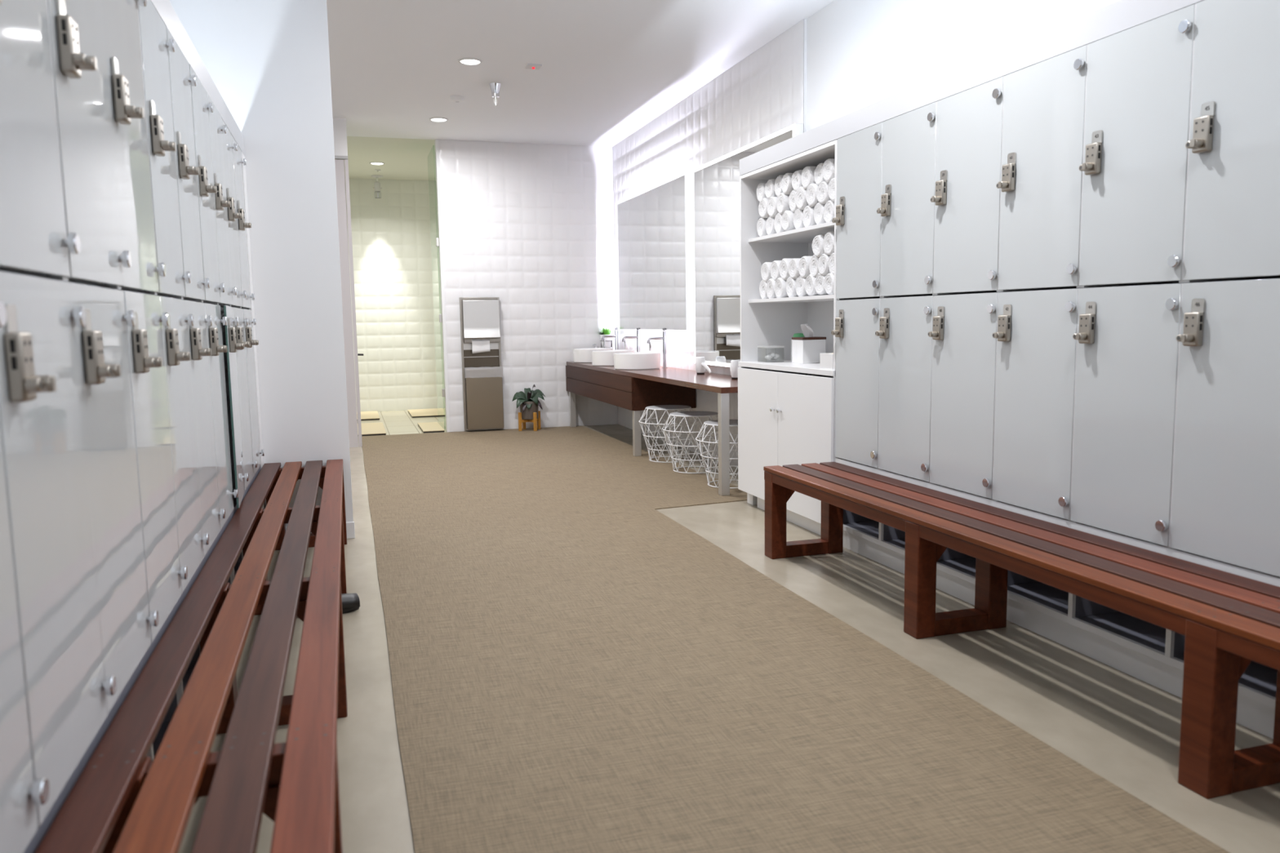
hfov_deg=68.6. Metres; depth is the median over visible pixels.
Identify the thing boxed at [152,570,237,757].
shelf
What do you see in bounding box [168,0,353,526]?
wall partition
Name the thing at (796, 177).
rolled towel
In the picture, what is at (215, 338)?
locker
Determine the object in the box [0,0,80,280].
locker
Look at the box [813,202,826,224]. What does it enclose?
rolled towel
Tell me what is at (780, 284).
rolled towel
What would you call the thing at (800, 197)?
rolled towel
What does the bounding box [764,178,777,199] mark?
rolled towel
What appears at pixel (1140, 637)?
shelf
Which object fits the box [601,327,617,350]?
faucet
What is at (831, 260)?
rolled towel
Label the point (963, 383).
locker
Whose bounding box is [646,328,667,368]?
faucet
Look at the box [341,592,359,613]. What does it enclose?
sandal
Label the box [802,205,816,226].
rolled towel
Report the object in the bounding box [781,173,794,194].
rolled towel
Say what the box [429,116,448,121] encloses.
recessed light
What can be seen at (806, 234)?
shelf
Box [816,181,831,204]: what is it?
rolled towel
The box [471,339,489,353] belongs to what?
paper towel
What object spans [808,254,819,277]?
rolled towel
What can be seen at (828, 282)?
rolled towel
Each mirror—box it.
[462,299,500,338]
[617,174,689,329]
[692,123,803,367]
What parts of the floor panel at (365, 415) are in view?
panel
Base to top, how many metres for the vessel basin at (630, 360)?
0.149 m
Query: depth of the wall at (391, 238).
12.87 m
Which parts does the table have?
leg, drawer, drawer, leg, leg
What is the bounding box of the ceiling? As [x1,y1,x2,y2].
[326,0,834,180]
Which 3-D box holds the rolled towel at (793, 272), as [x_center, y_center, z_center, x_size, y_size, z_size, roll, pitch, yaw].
[1.020,-0.920,5.473,0.291,0.120,0.128,-3,7,-15]
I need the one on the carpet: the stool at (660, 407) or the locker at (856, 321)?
the stool at (660, 407)
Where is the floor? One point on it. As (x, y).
(1122, 727)
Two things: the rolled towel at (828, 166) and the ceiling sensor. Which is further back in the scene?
the ceiling sensor
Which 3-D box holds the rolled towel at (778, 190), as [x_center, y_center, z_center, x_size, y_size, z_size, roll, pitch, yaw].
[0.956,-1.432,5.607,0.291,0.132,0.121,-3,7,-16]
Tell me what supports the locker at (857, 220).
on the locker at (856, 321)
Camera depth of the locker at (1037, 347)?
3.44 m
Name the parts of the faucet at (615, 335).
spout, post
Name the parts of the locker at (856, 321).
turn knob, number plate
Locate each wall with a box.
[345,177,444,411]
[438,139,617,431]
[613,0,1118,467]
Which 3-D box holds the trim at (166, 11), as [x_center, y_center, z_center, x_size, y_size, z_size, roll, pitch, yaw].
[-1.267,-1.103,1.567,0.459,0.100,6.954,-3,7,-17]
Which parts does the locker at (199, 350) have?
turn knob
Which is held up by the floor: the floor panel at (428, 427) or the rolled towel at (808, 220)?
the floor panel at (428, 427)
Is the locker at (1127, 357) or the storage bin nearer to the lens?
the locker at (1127, 357)
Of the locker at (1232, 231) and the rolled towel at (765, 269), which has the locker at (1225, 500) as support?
the locker at (1232, 231)
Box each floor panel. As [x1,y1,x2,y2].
[356,410,379,420]
[357,422,386,435]
[407,408,444,417]
[417,422,444,432]
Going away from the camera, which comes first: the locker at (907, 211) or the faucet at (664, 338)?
the locker at (907, 211)
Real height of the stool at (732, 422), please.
0.455 m
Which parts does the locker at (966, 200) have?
turn knob, number plate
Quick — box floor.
[178,410,1279,852]
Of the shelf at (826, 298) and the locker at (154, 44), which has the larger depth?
the shelf at (826, 298)
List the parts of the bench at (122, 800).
leg, cross rail, leg, leg, cross rail, leg, foot rail, cross rail, cross rail, foot rail, leg, leg, leg, leg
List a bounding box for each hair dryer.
[695,356,711,373]
[729,360,740,378]
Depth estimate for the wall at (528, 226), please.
10.45 m
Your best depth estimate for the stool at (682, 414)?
7.37 m
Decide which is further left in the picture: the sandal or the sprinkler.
the sandal
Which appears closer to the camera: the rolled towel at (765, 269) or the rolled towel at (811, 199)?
the rolled towel at (811, 199)
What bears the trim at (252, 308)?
attached to the wall partition at (268, 60)
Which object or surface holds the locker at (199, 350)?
on the base at (42, 830)
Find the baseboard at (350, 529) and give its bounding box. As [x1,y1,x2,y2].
[285,521,355,538]
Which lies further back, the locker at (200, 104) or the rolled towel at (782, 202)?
the rolled towel at (782, 202)
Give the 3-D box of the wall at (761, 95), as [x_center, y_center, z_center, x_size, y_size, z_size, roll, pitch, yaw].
[1.718,-0.921,4.574,0.147,3.145,13.055,-3,7,-17]
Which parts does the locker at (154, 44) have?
number plate, turn knob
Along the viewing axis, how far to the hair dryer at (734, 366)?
7.08 m
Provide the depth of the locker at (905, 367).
4.25 m
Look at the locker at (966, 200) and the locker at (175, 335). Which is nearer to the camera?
the locker at (175, 335)
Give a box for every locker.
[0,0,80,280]
[0,271,116,826]
[0,301,49,852]
[46,0,131,288]
[71,282,159,713]
[102,0,166,294]
[123,290,187,643]
[137,0,191,298]
[160,296,208,592]
[166,26,210,302]
[186,300,225,556]
[189,64,225,304]
[204,302,238,529]
[207,93,236,306]
[220,305,248,508]
[221,118,246,308]
[231,135,254,309]
[232,306,257,489]
[243,308,264,475]
[831,122,882,299]
[831,297,880,469]
[875,295,933,483]
[876,101,945,297]
[928,292,998,500]
[930,75,1011,294]
[991,288,1079,521]
[995,44,1093,291]
[1070,283,1182,548]
[1079,3,1195,287]
[1169,278,1279,577]
[1182,0,1279,282]
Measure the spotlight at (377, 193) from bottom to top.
0.285 m
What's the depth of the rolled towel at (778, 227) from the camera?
5.59 m
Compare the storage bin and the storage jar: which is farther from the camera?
the storage jar
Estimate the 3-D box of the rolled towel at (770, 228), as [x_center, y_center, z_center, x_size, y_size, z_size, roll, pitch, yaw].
[0.924,-1.228,5.749,0.291,0.120,0.122,-3,7,-16]
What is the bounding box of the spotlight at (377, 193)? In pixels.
[371,174,382,198]
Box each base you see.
[23,466,260,852]
[835,457,1279,739]
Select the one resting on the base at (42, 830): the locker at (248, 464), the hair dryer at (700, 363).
the locker at (248, 464)
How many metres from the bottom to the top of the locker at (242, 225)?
0.803 m
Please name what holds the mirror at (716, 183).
attached to the wall at (761, 95)
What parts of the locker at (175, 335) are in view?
number plate, turn knob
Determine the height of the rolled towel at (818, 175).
0.121 m
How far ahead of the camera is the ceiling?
7.15 m
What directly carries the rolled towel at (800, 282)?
on the linen cabinet
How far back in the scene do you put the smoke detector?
8.09 m
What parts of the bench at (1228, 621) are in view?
leg, foot rail, leg, leg, foot rail, leg, leg, foot rail, leg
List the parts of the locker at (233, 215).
number plate, turn knob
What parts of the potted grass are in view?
grass blade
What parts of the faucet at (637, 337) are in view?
spout, post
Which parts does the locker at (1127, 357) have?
turn knob, number plate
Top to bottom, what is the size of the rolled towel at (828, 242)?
0.126 m
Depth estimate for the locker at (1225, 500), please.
2.69 m
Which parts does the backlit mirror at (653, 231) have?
mounting frame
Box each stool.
[638,404,697,462]
[662,411,718,473]
[695,419,737,488]
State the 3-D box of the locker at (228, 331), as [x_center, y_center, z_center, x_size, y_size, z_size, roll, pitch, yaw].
[-1.884,-0.081,3.866,0.529,0.816,0.420,-3,7,-17]
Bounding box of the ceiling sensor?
[524,63,542,69]
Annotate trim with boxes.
[151,0,244,155]
[241,151,266,509]
[334,155,347,159]
[344,159,362,446]
[434,139,449,431]
[739,0,1203,175]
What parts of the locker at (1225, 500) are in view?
turn knob, number plate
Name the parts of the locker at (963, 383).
turn knob, number plate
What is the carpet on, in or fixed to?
on the floor
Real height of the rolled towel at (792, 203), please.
0.131 m
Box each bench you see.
[34,458,347,852]
[763,462,1279,799]
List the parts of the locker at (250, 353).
turn knob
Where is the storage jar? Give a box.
[757,345,784,361]
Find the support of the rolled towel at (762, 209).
on the rolled towel at (761, 224)
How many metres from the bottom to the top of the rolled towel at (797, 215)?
0.130 m
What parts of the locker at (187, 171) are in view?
number plate, turn knob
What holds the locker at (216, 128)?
on the locker at (228, 331)
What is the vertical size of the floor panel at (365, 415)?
0.024 m
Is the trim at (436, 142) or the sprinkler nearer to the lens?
the sprinkler
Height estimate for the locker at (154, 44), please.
0.803 m
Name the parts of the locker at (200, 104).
number plate, turn knob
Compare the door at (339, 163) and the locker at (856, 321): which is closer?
the locker at (856, 321)
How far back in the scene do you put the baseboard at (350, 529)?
5.29 m
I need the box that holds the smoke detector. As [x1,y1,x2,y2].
[449,95,464,102]
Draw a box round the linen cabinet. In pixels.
[737,139,846,535]
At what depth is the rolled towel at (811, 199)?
5.16 m
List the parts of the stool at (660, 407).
seat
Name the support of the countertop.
on the table
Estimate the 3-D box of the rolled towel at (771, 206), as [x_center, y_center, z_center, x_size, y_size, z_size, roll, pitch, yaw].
[0.922,-1.327,5.686,0.291,0.126,0.125,-3,7,-19]
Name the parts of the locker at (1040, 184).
turn knob, number plate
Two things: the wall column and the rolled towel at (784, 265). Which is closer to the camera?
the rolled towel at (784, 265)
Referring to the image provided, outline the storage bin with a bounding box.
[819,352,833,369]
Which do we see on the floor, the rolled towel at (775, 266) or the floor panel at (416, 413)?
the floor panel at (416, 413)
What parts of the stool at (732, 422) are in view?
seat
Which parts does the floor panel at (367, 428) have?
panel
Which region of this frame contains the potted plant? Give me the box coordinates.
[511,384,545,431]
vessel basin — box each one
[573,347,613,363]
[591,349,634,365]
[613,351,660,369]
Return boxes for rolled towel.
[756,182,766,201]
[756,217,768,236]
[758,197,769,217]
[759,280,768,298]
[760,262,772,283]
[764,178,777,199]
[765,216,777,235]
[765,278,776,298]
[766,196,778,217]
[769,260,781,280]
[773,213,786,232]
[774,174,783,196]
[774,277,788,297]
[776,192,791,213]
[779,257,794,279]
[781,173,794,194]
[781,210,795,231]
[786,276,798,297]
[788,190,798,212]
[788,257,800,279]
[791,169,802,191]
[793,208,804,229]
[795,186,808,209]
[795,275,811,296]
[798,256,811,277]
[800,165,816,189]
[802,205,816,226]
[804,274,824,295]
[805,183,818,207]
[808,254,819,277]
[811,234,825,257]
[813,162,825,185]
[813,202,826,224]
[814,273,828,294]
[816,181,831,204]
[817,253,831,275]
[822,158,835,183]
[822,231,834,255]
[823,200,834,222]
[823,272,834,294]
[827,177,835,202]
[827,253,834,275]
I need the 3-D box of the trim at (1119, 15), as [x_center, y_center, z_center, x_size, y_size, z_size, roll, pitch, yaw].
[1.893,-1.272,2.603,0.459,0.100,7.080,-3,7,-17]
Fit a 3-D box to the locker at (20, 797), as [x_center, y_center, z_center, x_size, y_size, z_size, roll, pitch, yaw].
[-1.020,0.222,1.072,0.513,0.816,0.420,-3,7,-17]
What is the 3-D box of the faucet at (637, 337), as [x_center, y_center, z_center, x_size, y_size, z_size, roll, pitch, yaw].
[-0.088,-0.828,9.678,0.201,0.376,0.052,-3,7,-17]
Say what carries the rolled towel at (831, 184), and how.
on the rolled towel
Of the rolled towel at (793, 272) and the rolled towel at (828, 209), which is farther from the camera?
the rolled towel at (793, 272)
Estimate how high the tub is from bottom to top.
0.178 m
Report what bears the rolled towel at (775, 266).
on the rolled towel at (770, 287)
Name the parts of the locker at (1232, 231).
turn knob, number plate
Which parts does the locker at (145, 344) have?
number plate, turn knob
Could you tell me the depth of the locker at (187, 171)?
3.00 m
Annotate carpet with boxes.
[361,425,1229,852]
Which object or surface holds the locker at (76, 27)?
on the locker at (125, 620)
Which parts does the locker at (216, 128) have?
number plate, turn knob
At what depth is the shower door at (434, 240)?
10.57 m
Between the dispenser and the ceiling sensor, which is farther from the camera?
the dispenser
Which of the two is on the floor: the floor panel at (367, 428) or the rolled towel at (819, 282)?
the floor panel at (367, 428)
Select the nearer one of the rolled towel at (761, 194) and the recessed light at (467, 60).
the rolled towel at (761, 194)
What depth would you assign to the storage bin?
4.94 m
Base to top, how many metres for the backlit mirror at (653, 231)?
1.345 m
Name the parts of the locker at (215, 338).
turn knob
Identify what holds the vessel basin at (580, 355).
in the table
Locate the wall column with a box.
[333,118,347,155]
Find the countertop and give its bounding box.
[566,361,737,393]
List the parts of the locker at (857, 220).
turn knob, number plate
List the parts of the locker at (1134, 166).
turn knob, number plate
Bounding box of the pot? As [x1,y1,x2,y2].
[600,334,613,347]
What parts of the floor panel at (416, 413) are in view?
panel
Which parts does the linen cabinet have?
door, door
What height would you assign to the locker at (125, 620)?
0.816 m
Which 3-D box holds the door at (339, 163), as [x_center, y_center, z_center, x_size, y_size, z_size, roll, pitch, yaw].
[-3.270,-1.152,9.002,1.146,2.765,0.070,-3,7,-17]
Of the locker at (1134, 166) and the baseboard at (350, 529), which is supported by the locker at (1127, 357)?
the locker at (1134, 166)
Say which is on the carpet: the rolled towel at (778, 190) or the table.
the table
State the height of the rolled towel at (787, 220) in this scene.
0.120 m
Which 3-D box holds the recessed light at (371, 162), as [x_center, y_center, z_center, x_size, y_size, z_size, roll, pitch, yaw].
[-3.192,-3.195,11.401,0.184,0.010,0.184,-3,7,-17]
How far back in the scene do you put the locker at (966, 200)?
3.75 m
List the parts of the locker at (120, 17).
number plate, turn knob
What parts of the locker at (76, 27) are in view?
number plate, turn knob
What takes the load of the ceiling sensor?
attached to the ceiling
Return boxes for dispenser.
[459,297,503,431]
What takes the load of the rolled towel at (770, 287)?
on the linen cabinet
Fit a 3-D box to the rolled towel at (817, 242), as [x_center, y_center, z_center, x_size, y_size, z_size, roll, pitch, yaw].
[1.101,-0.993,5.171,0.291,0.122,0.124,-3,7,-16]
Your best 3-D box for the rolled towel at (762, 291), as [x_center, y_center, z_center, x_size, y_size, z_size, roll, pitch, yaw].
[0.899,-0.861,5.876,0.291,0.132,0.122,-3,7,-17]
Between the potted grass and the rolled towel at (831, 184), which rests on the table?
the potted grass
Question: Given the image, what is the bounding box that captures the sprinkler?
[488,82,501,106]
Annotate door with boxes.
[334,159,363,447]
[427,145,444,428]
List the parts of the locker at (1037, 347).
turn knob, number plate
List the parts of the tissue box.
lid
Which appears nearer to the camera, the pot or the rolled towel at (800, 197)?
the rolled towel at (800, 197)
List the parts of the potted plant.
stand leg, stand leg, pot, stand leg, stand leg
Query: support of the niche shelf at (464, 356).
attached to the dispenser
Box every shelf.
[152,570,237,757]
[463,355,498,357]
[748,221,834,243]
[748,294,833,302]
[843,520,1277,697]
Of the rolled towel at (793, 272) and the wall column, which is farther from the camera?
the wall column
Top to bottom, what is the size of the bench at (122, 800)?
0.457 m
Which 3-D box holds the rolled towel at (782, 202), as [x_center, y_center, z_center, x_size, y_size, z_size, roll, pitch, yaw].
[0.963,-1.319,5.559,0.291,0.126,0.121,-3,7,-16]
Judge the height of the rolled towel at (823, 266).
0.120 m
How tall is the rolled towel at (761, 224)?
0.122 m
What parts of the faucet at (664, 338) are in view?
spout, post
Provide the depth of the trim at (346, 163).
9.11 m
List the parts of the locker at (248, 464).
turn knob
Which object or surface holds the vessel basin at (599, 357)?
in the table
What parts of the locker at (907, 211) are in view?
turn knob, number plate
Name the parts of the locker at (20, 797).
door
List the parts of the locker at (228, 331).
number plate, turn knob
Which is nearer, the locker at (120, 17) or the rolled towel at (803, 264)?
the locker at (120, 17)
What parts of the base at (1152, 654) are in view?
rail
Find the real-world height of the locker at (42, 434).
0.816 m
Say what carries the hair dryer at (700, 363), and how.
on the table
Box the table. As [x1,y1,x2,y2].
[565,361,737,495]
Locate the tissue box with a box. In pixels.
[791,324,826,363]
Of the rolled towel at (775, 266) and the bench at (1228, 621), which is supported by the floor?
the bench at (1228, 621)
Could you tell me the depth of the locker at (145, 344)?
2.30 m
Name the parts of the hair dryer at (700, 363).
handle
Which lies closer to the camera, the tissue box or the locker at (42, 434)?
the locker at (42, 434)
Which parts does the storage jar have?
lid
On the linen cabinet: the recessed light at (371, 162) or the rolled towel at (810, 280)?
the rolled towel at (810, 280)
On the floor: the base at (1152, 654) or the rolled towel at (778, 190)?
the base at (1152, 654)
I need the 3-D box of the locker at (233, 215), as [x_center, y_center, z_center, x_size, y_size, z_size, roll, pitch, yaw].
[-2.030,-0.931,4.170,0.513,0.803,0.420,-3,7,-17]
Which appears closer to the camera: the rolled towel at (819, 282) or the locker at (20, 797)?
the locker at (20, 797)
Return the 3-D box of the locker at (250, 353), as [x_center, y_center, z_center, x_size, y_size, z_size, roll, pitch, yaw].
[-2.141,-0.168,4.661,0.513,0.816,0.420,-3,7,-17]
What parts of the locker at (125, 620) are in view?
number plate, turn knob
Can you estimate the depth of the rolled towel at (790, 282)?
5.48 m
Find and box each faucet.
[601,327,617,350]
[622,328,639,351]
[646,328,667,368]
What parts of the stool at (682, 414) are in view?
seat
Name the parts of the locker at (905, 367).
turn knob, number plate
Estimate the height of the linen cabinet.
2.088 m
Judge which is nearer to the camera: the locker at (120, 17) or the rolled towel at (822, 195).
the locker at (120, 17)
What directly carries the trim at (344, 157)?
attached to the wall column
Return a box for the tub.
[791,333,804,361]
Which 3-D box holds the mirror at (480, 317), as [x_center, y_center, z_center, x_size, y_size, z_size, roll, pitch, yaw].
[-1.736,-1.175,10.267,0.392,0.414,0.102,-3,7,-17]
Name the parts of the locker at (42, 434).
number plate, turn knob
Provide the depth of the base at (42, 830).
2.19 m
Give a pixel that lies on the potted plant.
(528, 402)
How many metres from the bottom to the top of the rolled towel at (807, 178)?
0.126 m
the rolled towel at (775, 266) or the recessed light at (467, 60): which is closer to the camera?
the rolled towel at (775, 266)
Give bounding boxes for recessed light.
[368,161,384,164]
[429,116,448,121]
[457,57,482,64]
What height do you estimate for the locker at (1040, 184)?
0.803 m
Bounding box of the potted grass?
[596,326,613,348]

